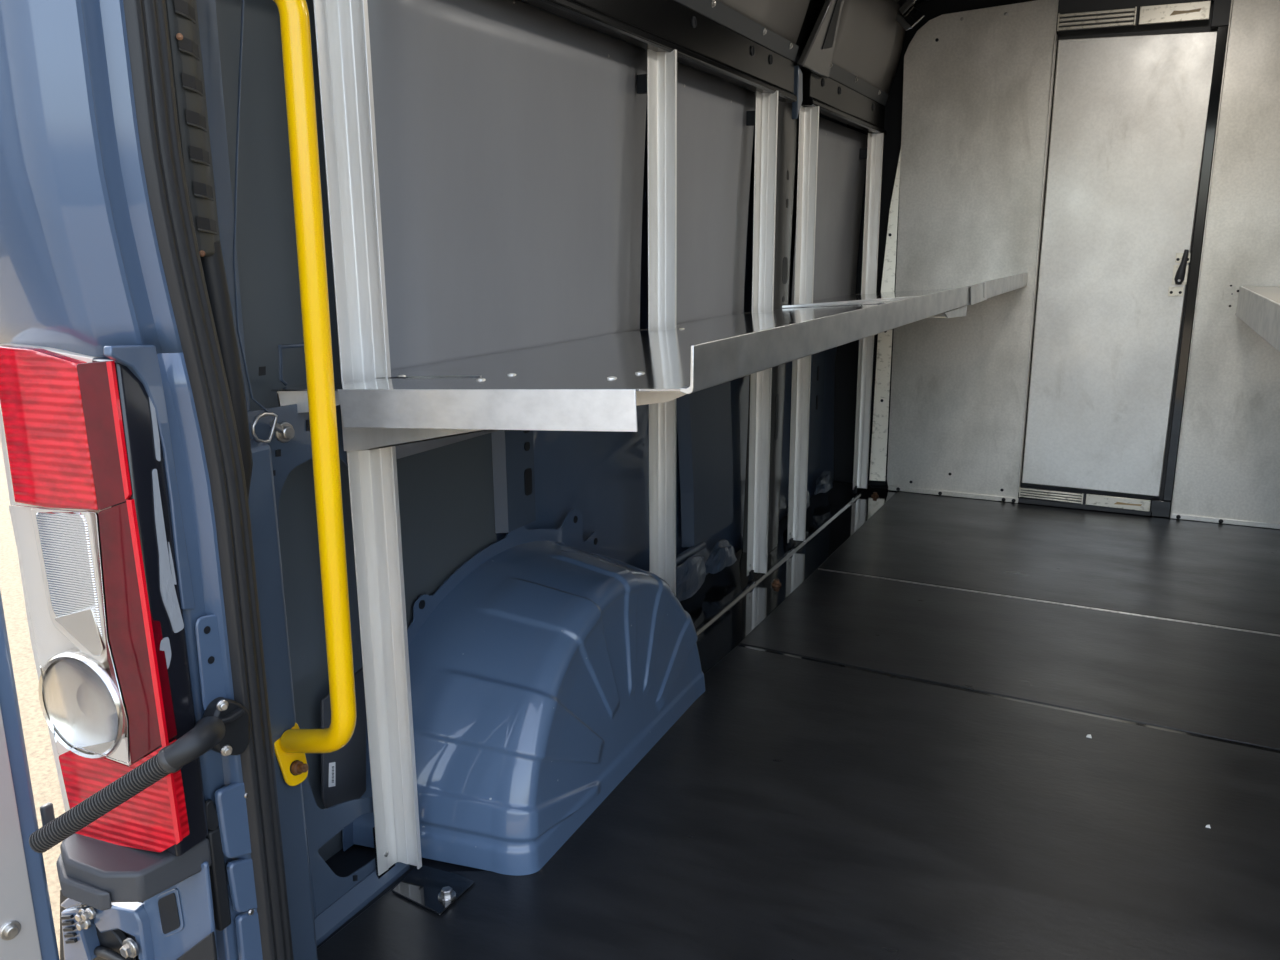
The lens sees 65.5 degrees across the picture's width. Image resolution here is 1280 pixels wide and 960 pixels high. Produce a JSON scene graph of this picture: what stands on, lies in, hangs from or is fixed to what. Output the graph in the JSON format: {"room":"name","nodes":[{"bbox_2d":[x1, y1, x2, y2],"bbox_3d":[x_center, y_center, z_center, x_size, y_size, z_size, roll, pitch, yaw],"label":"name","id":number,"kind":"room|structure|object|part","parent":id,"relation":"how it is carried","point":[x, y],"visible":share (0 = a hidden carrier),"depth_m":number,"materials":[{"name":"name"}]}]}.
{"room":"vehicle interior","nodes":[
{"label":"vehicle interior","id":0,"kind":"room"},
{"bbox_2d":[0,0,262,959],"bbox_3d":[-0.621,-0.031,1.166,0.240,2.340,0.402,-11,17,-38],"label":"wall","id":1,"kind":"structure","parent":0,"point":[82,271],"depth_m":1.02,"materials":[{"name":"blue metal"}]},
{"bbox_2d":[0,591,59,959],"bbox_3d":[-0.937,0.052,0.795,0.061,2.250,0.772,9,16,35],"label":"door","id":2,"kind":"structure","parent":1,"relation":"in","point":[27,930],"depth_m":1.15,"materials":[{"name":"blue paint"}]},
{"bbox_2d":[0,343,208,855],"bbox_3d":[-0.606,0.150,1.106,0.216,0.594,0.072,4,14,17],"label":"tail lamp","id":3,"kind":"object","parent":1,"relation":"attached to","point":[89,507],"visible":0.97,"depth_m":1.07,"materials":[{"name":"red plastic"}]},
{"bbox_3d":[-0.625,0.253,1.123,0.129,0.129,0.021,5,14,21],"label":"lamp shade","id":4,"kind":"part","parent":3,"relation":"part of","materials":[{"name":"white metal"}]},
{"bbox_2d":[56,833,211,910],"bbox_3d":[-0.608,0.441,1.163,0.183,0.043,0.120,6,15,26],"label":"bumper cover","id":5,"kind":"object","parent":1,"relation":"attached to","point":[95,873],"visible":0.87,"depth_m":1.12,"materials":[{"name":"grey plastic"}]},
{"bbox_3d":[-0.648,0.455,1.142,0.035,0.024,0.150,-12,17,-41],"label":"moulding","id":6,"kind":"part","parent":5,"relation":"part of","materials":[{"name":"grey plastic"}]},
{"bbox_3d":[-0.561,0.544,1.209,0.132,0.217,0.006,6,15,26],"label":"hole plate","id":7,"kind":"part","parent":1,"relation":"part of","materials":[{"name":"blue paint"}]},
{"bbox_2d":[157,353,250,883],"bbox_3d":[-0.607,0.159,1.223,0.171,0.645,0.285,-9,16,-34],"label":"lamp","id":8,"kind":"object","parent":1,"relation":"attached to","point":[188,481],"depth_m":1.13,"materials":[{"name":"blue paint"}]},
{"bbox_2d":[164,697,249,768],"bbox_3d":[-0.478,0.292,1.105,0.050,0.094,0.167,-2,13,-7],"label":"bracket","id":9,"kind":"object","parent":1,"relation":"attached to","point":[223,728],"visible":1,"depth_m":1.13,"materials":[{"name":"black plastic"}]},
{"bbox_2d":[29,745,181,852],"bbox_3d":[-0.562,0.337,1.046,0.174,0.124,0.028,0,13,2],"label":"conduit","id":10,"kind":"object","parent":9,"relation":"attached to","point":[155,768],"visible":0.95,"depth_m":1.04,"materials":[{"name":"grey plastic"}]},
{"bbox_2d":[165,0,252,498],"bbox_3d":[-0.502,-0.482,1.098,0.052,1.352,0.147,-8,15,-28],"label":"door seal","id":11,"kind":"object","parent":1,"relation":"attached to","point":[182,16],"visible":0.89,"depth_m":1.08,"materials":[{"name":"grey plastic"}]},
{"bbox_2d":[273,0,356,785],"bbox_3d":[-0.469,-0.126,1.266,0.196,1.145,0.061,4,14,19],"label":"handle","id":12,"kind":"object","parent":1,"relation":"attached to","point":[291,748],"visible":1,"depth_m":1.22,"materials":[{"name":"yellow metal"}]},
{"bbox_2d":[196,0,496,959],"bbox_3d":[-0.406,-0.152,1.617,0.270,2.270,0.910,6,15,26],"label":"wall","id":13,"kind":"structure","parent":0,"point":[446,493],"depth_m":1.53,"materials":[{"name":"blue paint"}]},
{"bbox_2d":[123,0,293,959],"bbox_3d":[-0.484,-0.025,1.115,0.032,2.250,0.095,6,15,26],"label":"strip","id":14,"kind":"object","parent":13,"relation":"attached to","point":[146,21],"visible":1,"depth_m":1.11,"materials":[{"name":"grey rubber"}]},
{"bbox_2d":[251,412,294,442],"bbox_3d":[-0.506,-0.071,1.373,0.024,0.053,0.098,2,13,8],"label":"ring","id":15,"kind":"object","parent":13,"relation":"attached to","point":[284,431],"visible":1,"depth_m":1.38,"materials":[{"name":"metal"}]},
{"bbox_2d":[321,667,365,807],"bbox_3d":[-0.511,0.456,1.724,0.006,0.240,0.125,6,15,26],"label":"sheet","id":16,"kind":"object","parent":13,"relation":"attached to","point":[350,760],"visible":0.46,"depth_m":1.73,"materials":[{"name":"grey plastic"}]},
{"bbox_2d":[329,762,334,786],"bbox_3d":[-0.525,0.503,1.696,0.001,0.048,0.019,6,15,26],"label":"label","id":17,"kind":"object","parent":16,"relation":"attached to","point":[331,765],"visible":1,"depth_m":1.70,"materials":[{"name":"white"}]},
{"bbox_2d":[497,1,846,574],"bbox_3d":[0.095,-0.430,2.908,0.024,1.720,3.640,6,15,26],"label":"wall","id":18,"kind":"structure","parent":0,"point":[603,476],"depth_m":2.76,"materials":[{"name":"metal"}]},
{"bbox_2d":[491,0,535,532],"bbox_3d":[-0.272,-0.456,2.071,0.024,1.145,0.145,6,15,26],"label":"rib","id":19,"kind":"object","parent":18,"relation":"attached to","point":[512,450],"visible":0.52,"depth_m":2.15,"materials":[{"name":"blue paint"}]},
{"bbox_2d":[676,64,738,546],"bbox_3d":[0.206,-0.500,3.007,0.035,1.390,0.420,6,15,26],"label":"wall panel","id":20,"kind":"object","parent":18,"relation":"attached to","point":[704,418],"visible":0.35,"depth_m":3.06,"materials":[{"name":"blue paint"}]},
{"bbox_2d":[676,542,705,564],"bbox_3d":[0.096,0.243,2.905,0.023,0.033,0.441,6,15,26],"label":"rod","id":21,"kind":"object","parent":20,"relation":"attached to","point":[693,550],"visible":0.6,"depth_m":2.99,"materials":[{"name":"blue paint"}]},
{"bbox_2d":[772,579,780,586],"bbox_3d":[0.436,0.327,3.177,0.031,0.018,0.031,6,15,26],"label":"bolt","id":22,"kind":"object","parent":18,"relation":"attached to","point":[776,583],"visible":1,"depth_m":3.17,"materials":[{"name":"brown metal"}]},
{"bbox_2d":[680,481,896,673],"bbox_3d":[0.496,0.265,3.469,0.294,0.016,2.330,6,15,26],"label":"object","id":23,"kind":"structure","parent":18,"relation":"attached to","point":[728,606],"depth_m":3.27,"materials":[{"name":"black metal"}]},
{"bbox_2d":[676,555,705,600],"bbox_3d":[0.136,0.286,2.957,0.058,0.109,0.280,6,15,26],"label":"film","id":24,"kind":"object","parent":23,"relation":"on","point":[690,575],"visible":0.75,"depth_m":2.94,"materials":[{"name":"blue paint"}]},
{"bbox_2d":[705,539,736,573],"bbox_3d":[0.262,0.238,3.209,0.061,0.082,0.220,6,15,26],"label":"film","id":25,"kind":"object","parent":23,"relation":"on","point":[722,555],"visible":0.99,"depth_m":3.17,"materials":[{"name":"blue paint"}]},
{"bbox_2d":[747,90,778,580],"bbox_3d":[0.372,-0.402,3.042,0.052,1.488,0.053,6,15,26],"label":"upright","id":26,"kind":"object","parent":23,"relation":"on","point":[766,106],"visible":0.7,"depth_m":3.02,"materials":[{"name":"metal"}]},
{"bbox_2d":[677,62,755,322],"bbox_3d":[0.202,-0.695,2.765,0.066,0.800,0.640,6,15,26],"label":"panel","id":27,"kind":"object","parent":26,"relation":"attached to","point":[716,116],"visible":0.74,"depth_m":2.77,"materials":[{"name":"grey"}]},
{"bbox_2d":[742,0,844,552],"bbox_3d":[0.530,-0.714,3.326,0.274,1.979,0.286,6,15,26],"label":"pillar","id":28,"kind":"structure","parent":23,"relation":"on","point":[816,56],"depth_m":3.32,"materials":[{"name":"metal"}]},
{"bbox_2d":[786,490,809,515],"bbox_3d":[0.617,0.075,3.898,0.066,0.082,0.259,6,15,26],"label":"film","id":29,"kind":"object","parent":23,"relation":"on","point":[808,495],"visible":0.12,"depth_m":3.92,"materials":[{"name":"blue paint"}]},
{"bbox_2d":[787,106,818,546],"bbox_3d":[0.554,-0.487,3.395,0.052,1.492,0.053,6,15,26],"label":"upright","id":30,"kind":"object","parent":23,"relation":"on","point":[808,116],"visible":0.85,"depth_m":3.38,"materials":[{"name":"metal"}]},
{"bbox_2d":[814,471,832,494],"bbox_3d":[0.782,0.003,4.216,0.054,0.076,0.222,6,15,26],"label":"film","id":31,"kind":"object","parent":23,"relation":"on","point":[824,483],"visible":1,"depth_m":4.18,"materials":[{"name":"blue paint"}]},
{"bbox_2d":[853,133,883,493],"bbox_3d":[0.952,-0.669,4.167,0.052,1.492,0.053,6,15,26],"label":"upright","id":32,"kind":"object","parent":23,"relation":"on","point":[875,141],"visible":0.91,"depth_m":4.15,"materials":[{"name":"metal"}]},
{"bbox_2d":[791,117,867,303],"bbox_3d":[0.755,-0.948,3.837,0.066,0.800,0.860,6,15,26],"label":"panel","id":33,"kind":"object","parent":32,"relation":"attached to","point":[842,150],"visible":0.65,"depth_m":3.88,"materials":[{"name":"grey metal"}]},
{"bbox_2d":[800,63,887,135],"bbox_3d":[0.764,-1.392,3.638,0.057,0.160,1.015,6,15,26],"label":"beam","id":34,"kind":"structure","parent":32,"relation":"on","point":[844,97],"depth_m":3.56,"materials":[{"name":"grey metal"}]},
{"bbox_2d":[773,272,1027,317],"bbox_3d":[0.880,-0.648,3.421,0.692,0.097,1.614,6,15,26],"label":"shelf","id":35,"kind":"object","parent":32,"relation":"attached to","point":[991,288],"visible":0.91,"depth_m":3.24,"materials":[{"name":"silver metal"}]},
{"bbox_3d":[0.696,-0.580,3.237,0.478,0.033,0.012,-2,13,-8],"label":"overlap plate","id":36,"kind":"part","parent":35,"relation":"part of","materials":[{"name":"metal"}]},
{"bbox_2d":[807,113,831,475],"bbox_3d":[0.717,-0.727,4.011,0.030,1.410,0.240,6,15,26],"label":"rib","id":37,"kind":"object","parent":18,"relation":"attached to","point":[818,359],"visible":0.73,"depth_m":4.09,"materials":[{"name":"blue paint"}]},
{"bbox_2d":[317,481,1279,948],"bbox_3d":[1.067,0.497,2.591,2.230,0.044,3.740,6,15,26],"label":"floor","id":38,"kind":"structure","parent":0,"point":[343,863],"depth_m":1.77,"materials":[{"name":"black metal"}]},
{"bbox_2d":[342,509,705,875],"bbox_3d":[-0.142,0.348,2.127,0.357,0.461,1.074,6,15,26],"label":"wheel arch","id":39,"kind":"object","parent":38,"relation":"on","point":[544,669],"visible":0.98,"depth_m":1.86,"materials":[{"name":"blue paint"}]},
{"bbox_2d":[317,646,1279,959],"bbox_3d":[0.619,0.632,1.665,1.912,0.114,1.552,6,15,26],"label":"floor mat","id":40,"kind":"object","parent":38,"relation":"on","point":[797,808],"depth_m":1.78,"materials":[{"name":"black rubber"}]},
{"bbox_2d":[313,0,421,875],"bbox_3d":[-0.412,-0.104,1.510,0.052,1.576,0.053,6,15,26],"label":"upright","id":41,"kind":"object","parent":40,"relation":"on","point":[341,26],"visible":0.84,"depth_m":1.52,"materials":[{"name":"metal"}]},
{"bbox_2d":[341,391,685,450],"bbox_3d":[-0.180,-0.084,1.362,0.583,0.137,0.022,6,15,26],"label":"shelf bracket","id":42,"kind":"object","parent":41,"relation":"attached to","point":[354,439],"visible":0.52,"depth_m":1.44,"materials":[{"name":"metal"}]},
{"bbox_2d":[271,283,981,431],"bbox_3d":[0.222,-0.328,2.157,0.686,0.136,2.094,6,15,26],"label":"shelf","id":43,"kind":"object","parent":41,"relation":"on","point":[592,383],"visible":0.89,"depth_m":1.36,"materials":[{"name":"silver metal"}]},
{"bbox_2d":[519,0,798,101],"bbox_3d":[-0.050,-1.011,2.064,0.057,0.162,2.280,6,15,26],"label":"beam","id":44,"kind":"structure","parent":41,"relation":"on","point":[711,37],"depth_m":2.42,"materials":[{"name":"grey metal"}]},
{"bbox_2d":[647,49,676,595],"bbox_3d":[0.054,-0.326,2.412,0.052,1.342,0.053,6,15,26],"label":"upright","id":45,"kind":"object","parent":44,"relation":"attached to","point":[661,66],"visible":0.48,"depth_m":2.39,"materials":[{"name":"metal"}]},
{"bbox_2d":[367,0,646,458],"bbox_3d":[-0.197,-0.514,1.992,0.066,0.802,0.974,6,15,26],"label":"panel","id":46,"kind":"object","parent":45,"relation":"attached to","point":[510,134],"visible":0.85,"depth_m":1.88,"materials":[{"name":"grey metal"}]},
{"bbox_3d":[-0.366,0.635,1.671,0.146,0.110,0.101,6,15,26],"label":"foot bracket","id":47,"kind":"part","parent":40,"relation":"part of","materials":[{"name":"metal"}]},
{"bbox_3d":[-0.354,0.688,1.677,0.120,0.004,0.101,6,15,26],"label":"plate","id":48,"kind":"part","parent":40,"relation":"part of","materials":[{"name":"black metal"}]},
{"bbox_2d":[869,0,1058,502],"bbox_3d":[1.302,-0.890,4.091,0.628,1.956,0.046,6,15,26],"label":"partition panel","id":49,"kind":"object","parent":38,"relation":"on","point":[978,83],"visible":0.98,"depth_m":4.06,"materials":[{"name":"grey metal"}]},
{"bbox_2d":[1019,487,1150,511],"bbox_3d":[1.801,0.077,4.045,0.490,0.050,0.014,6,15,26],"label":"vent","id":50,"kind":"object","parent":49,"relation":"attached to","point":[1044,494],"visible":1,"depth_m":4.03,"materials":[{"name":"metal"}]},
{"bbox_3d":[1.692,0.069,4.099,0.234,0.011,0.008,6,15,26],"label":"rail","id":51,"kind":"part","parent":50,"relation":"part of","materials":[{"name":"metal"}]},
{"bbox_3d":[1.692,0.080,4.101,0.234,0.011,0.008,6,15,26],"label":"rail","id":52,"kind":"part","parent":50,"relation":"part of","materials":[{"name":"metal"}]},
{"bbox_3d":[1.692,0.048,4.094,0.234,0.010,0.008,6,15,26],"label":"rail","id":53,"kind":"part","parent":50,"relation":"part of","materials":[{"name":"metal"}]},
{"bbox_3d":[1.692,0.059,4.096,0.234,0.010,0.008,6,15,26],"label":"rail","id":54,"kind":"part","parent":50,"relation":"part of","materials":[{"name":"metal"}]},
{"bbox_3d":[1.916,0.091,3.989,0.234,0.048,0.010,6,15,26],"label":"plate","id":55,"kind":"part","parent":50,"relation":"part of","materials":[{"name":"metal"}]},
{"bbox_2d":[1057,0,1210,31],"bbox_3d":[1.795,-1.693,3.631,0.502,0.070,0.014,6,15,26],"label":"vent","id":56,"kind":"object","parent":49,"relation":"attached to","point":[1199,10],"visible":1,"depth_m":3.62,"materials":[{"name":"metal"}]},
{"bbox_3d":[1.689,-1.697,3.683,0.254,0.015,0.008,6,15,26],"label":"rail","id":57,"kind":"part","parent":56,"relation":"part of","materials":[{"name":"metal"}]},
{"bbox_3d":[1.689,-1.682,3.687,0.254,0.015,0.008,6,15,26],"label":"rail","id":58,"kind":"part","parent":56,"relation":"part of","materials":[{"name":"metal"}]},
{"bbox_3d":[1.689,-1.712,3.680,0.254,0.015,0.008,6,15,26],"label":"rail","id":59,"kind":"part","parent":56,"relation":"part of","materials":[{"name":"metal"}]},
{"bbox_3d":[1.689,-1.728,3.676,0.254,0.015,0.008,6,15,26],"label":"rail","id":60,"kind":"part","parent":56,"relation":"part of","materials":[{"name":"metal"}]},
{"bbox_3d":[1.918,-1.677,3.571,0.226,0.066,0.010,6,15,26],"label":"plate","id":61,"kind":"part","parent":56,"relation":"part of","materials":[{"name":"metal"}]},
{"bbox_2d":[740,569,1279,749],"bbox_3d":[1.196,0.465,2.614,1.745,0.004,0.780,6,15,26],"label":"floor panel","id":62,"kind":"object","parent":38,"relation":"on","point":[1221,683],"visible":1,"depth_m":2.65,"materials":[{"name":"black rubber"}]},
{"bbox_2d":[740,645,1279,752],"bbox_3d":[1.032,0.542,2.291,1.742,0.002,0.022,7,15,28],"label":"strip","id":63,"kind":"object","parent":38,"relation":"on","point":[760,649],"visible":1,"depth_m":2.36,"materials":[{"name":"black metal"}]},
{"bbox_2d":[818,492,1279,634],"bbox_3d":[1.635,0.263,3.463,1.745,0.007,1.217,6,15,26],"label":"floor panel","id":64,"kind":"object","parent":38,"relation":"on","point":[1198,572],"visible":1,"depth_m":3.43,"materials":[{"name":"black rubber"}]},
{"bbox_2d":[818,568,1279,636],"bbox_3d":[1.369,0.386,2.942,1.740,0.006,0.007,6,15,27],"label":"strip","id":65,"kind":"object","parent":38,"relation":"on","point":[818,568],"visible":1,"depth_m":2.99,"materials":[{"name":"metal"}]},
{"bbox_2d":[1170,0,1279,528],"bbox_3d":[2.399,-0.772,3.553,0.698,1.956,0.045,6,15,26],"label":"partition panel","id":66,"kind":"object","parent":38,"relation":"on","point":[1227,471],"visible":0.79,"depth_m":3.68,"materials":[{"name":"grey metal"}]},
{"bbox_3d":[2.177,-0.691,3.677,0.036,0.052,0.002,6,15,26],"label":"patch plate","id":67,"kind":"part","parent":66,"relation":"part of","materials":[{"name":"grey metal"}]},
{"bbox_2d":[795,0,927,66],"bbox_3d":[1.008,-1.312,2.194,2.145,0.510,3.660,6,15,26],"label":"ceiling","id":68,"kind":"structure","parent":0,"point":[815,6],"depth_m":3.20,"materials":[{"name":"grey metal"}]},
{"bbox_2d":[717,0,809,43],"bbox_3d":[0.007,-1.237,2.033,0.089,0.321,2.210,6,15,26],"label":"liner","id":69,"kind":"object","parent":68,"relation":"attached to","point":[785,18],"visible":0.54,"depth_m":2.84,"materials":[{"name":"grey plastic"}]},
{"bbox_2d":[832,0,905,93],"bbox_3d":[0.827,-1.611,3.620,0.089,0.321,0.980,6,15,26],"label":"liner","id":70,"kind":"object","parent":68,"relation":"attached to","point":[869,39],"visible":0.71,"depth_m":3.63,"materials":[{"name":"grey plastic"}]},
{"bbox_2d":[895,0,923,30],"bbox_3d":[1.003,-1.798,3.830,0.174,0.131,0.060,6,15,26],"label":"bracket","id":71,"kind":"object","parent":68,"relation":"attached to","point":[910,13],"visible":0.66,"depth_m":3.81,"materials":[{"name":"metal"}]},
{"bbox_3d":[0.998,-1.776,3.826,0.101,0.090,0.020,6,15,26],"label":"arm","id":72,"kind":"part","parent":71,"relation":"part of","materials":[{"name":"grey paint"}]},
{"bbox_3d":[1.023,-1.815,3.804,0.065,0.058,0.020,6,15,26],"label":"arm","id":73,"kind":"part","parent":71,"relation":"part of","materials":[{"name":"grey paint"}]},
{"bbox_3d":[1.049,-1.789,3.831,0.090,0.084,0.020,6,15,26],"label":"plate","id":74,"kind":"part","parent":71,"relation":"part of","materials":[{"name":"black metal"}]},
{"bbox_2d":[834,0,1232,493],"bbox_3d":[1.812,-0.907,3.962,2.190,2.150,0.050,6,15,26],"label":"wall","id":75,"kind":"structure","parent":0,"point":[846,360],"depth_m":4.32,"materials":[{"name":"black metal"}]},
{"bbox_2d":[1018,497,1151,515],"bbox_3d":[1.813,0.107,4.062,0.502,0.023,0.026,6,15,26],"label":"trim","id":76,"kind":"structure","parent":75,"relation":"attached to","point":[1024,500],"depth_m":4.06,"materials":[{"name":"grey plastic"}]},
{"bbox_2d":[1022,31,1216,496],"bbox_3d":[1.836,-0.804,3.863,0.534,1.737,0.018,6,15,26],"label":"door","id":77,"kind":"structure","parent":75,"relation":"in","point":[1129,113],"depth_m":3.84,"materials":[{"name":"grey metal"}]},
{"bbox_2d":[1168,249,1190,295],"bbox_3d":[2.027,-0.777,3.736,0.060,0.173,0.042,6,15,26],"label":"door handle","id":78,"kind":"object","parent":77,"relation":"attached to","point":[1180,272],"depth_m":3.74,"materials":[{"name":"metal"}]},
{"bbox_3d":[2.031,-0.715,3.770,0.050,0.035,0.004,6,15,26],"label":"plate","id":79,"kind":"part","parent":78,"relation":"part of","materials":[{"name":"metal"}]},
{"bbox_3d":[2.038,-0.774,3.753,0.050,0.073,0.004,6,15,26],"label":"lock plate","id":80,"kind":"part","parent":78,"relation":"part of","materials":[{"name":"metal"}]},
{"bbox_3d":[2.028,-0.798,3.727,0.037,0.129,0.033,6,15,26],"label":"handle","id":81,"kind":"part","parent":78,"relation":"part of","materials":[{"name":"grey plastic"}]},
{"bbox_3d":[2.040,-0.835,3.737,0.048,0.037,0.004,6,15,26],"label":"plate","id":82,"kind":"part","parent":78,"relation":"part of","materials":[{"name":"metal"}]},
{"bbox_2d":[1018,0,1230,510],"bbox_3d":[1.845,-0.839,3.855,0.575,1.965,0.079,6,15,26],"label":"trim","id":83,"kind":"structure","parent":75,"relation":"attached to","point":[1220,9],"depth_m":3.71,"materials":[{"name":"grey plastic"}]},
{"bbox_2d":[1150,26,1227,517],"bbox_3d":[2.055,-0.736,3.739,0.072,1.806,0.026,6,15,26],"label":"door frame","id":84,"kind":"structure","parent":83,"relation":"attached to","point":[1159,507],"depth_m":3.72,"materials":[{"name":"black metal"}]},
{"label":"outside","id":85,"kind":"structure","parent":0,"visible":0},
{"bbox_2d":[0,440,64,958],"bbox_3d":[1.806,0.796,3.855,28.000,0.020,40.000,6,15,26],"label":"ground","id":86,"kind":"structure","parent":85,"point":[40,756],"depth_m":3.85,"materials":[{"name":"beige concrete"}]},
{"bbox_3d":[1.968,-0.236,1.952,0.040,1.750,3.660,6,15,26],"label":"wall","id":87,"kind":"structure","parent":0,"visible":0},
{"bbox_3d":[1.657,-0.055,1.470,0.052,1.480,0.053,6,15,26],"label":"upright","id":88,"kind":"object","parent":87,"relation":"attached to","visible":0},
{"bbox_2d":[1236,286,1279,351],"bbox_3d":[1.878,-0.361,2.510,0.494,0.164,2.400,6,15,26],"label":"shelf","id":89,"kind":"object","parent":88,"relation":"attached to","point":[1258,307],"visible":1,"depth_m":2.93,"materials":[{"name":"silver metal"}]}
]}

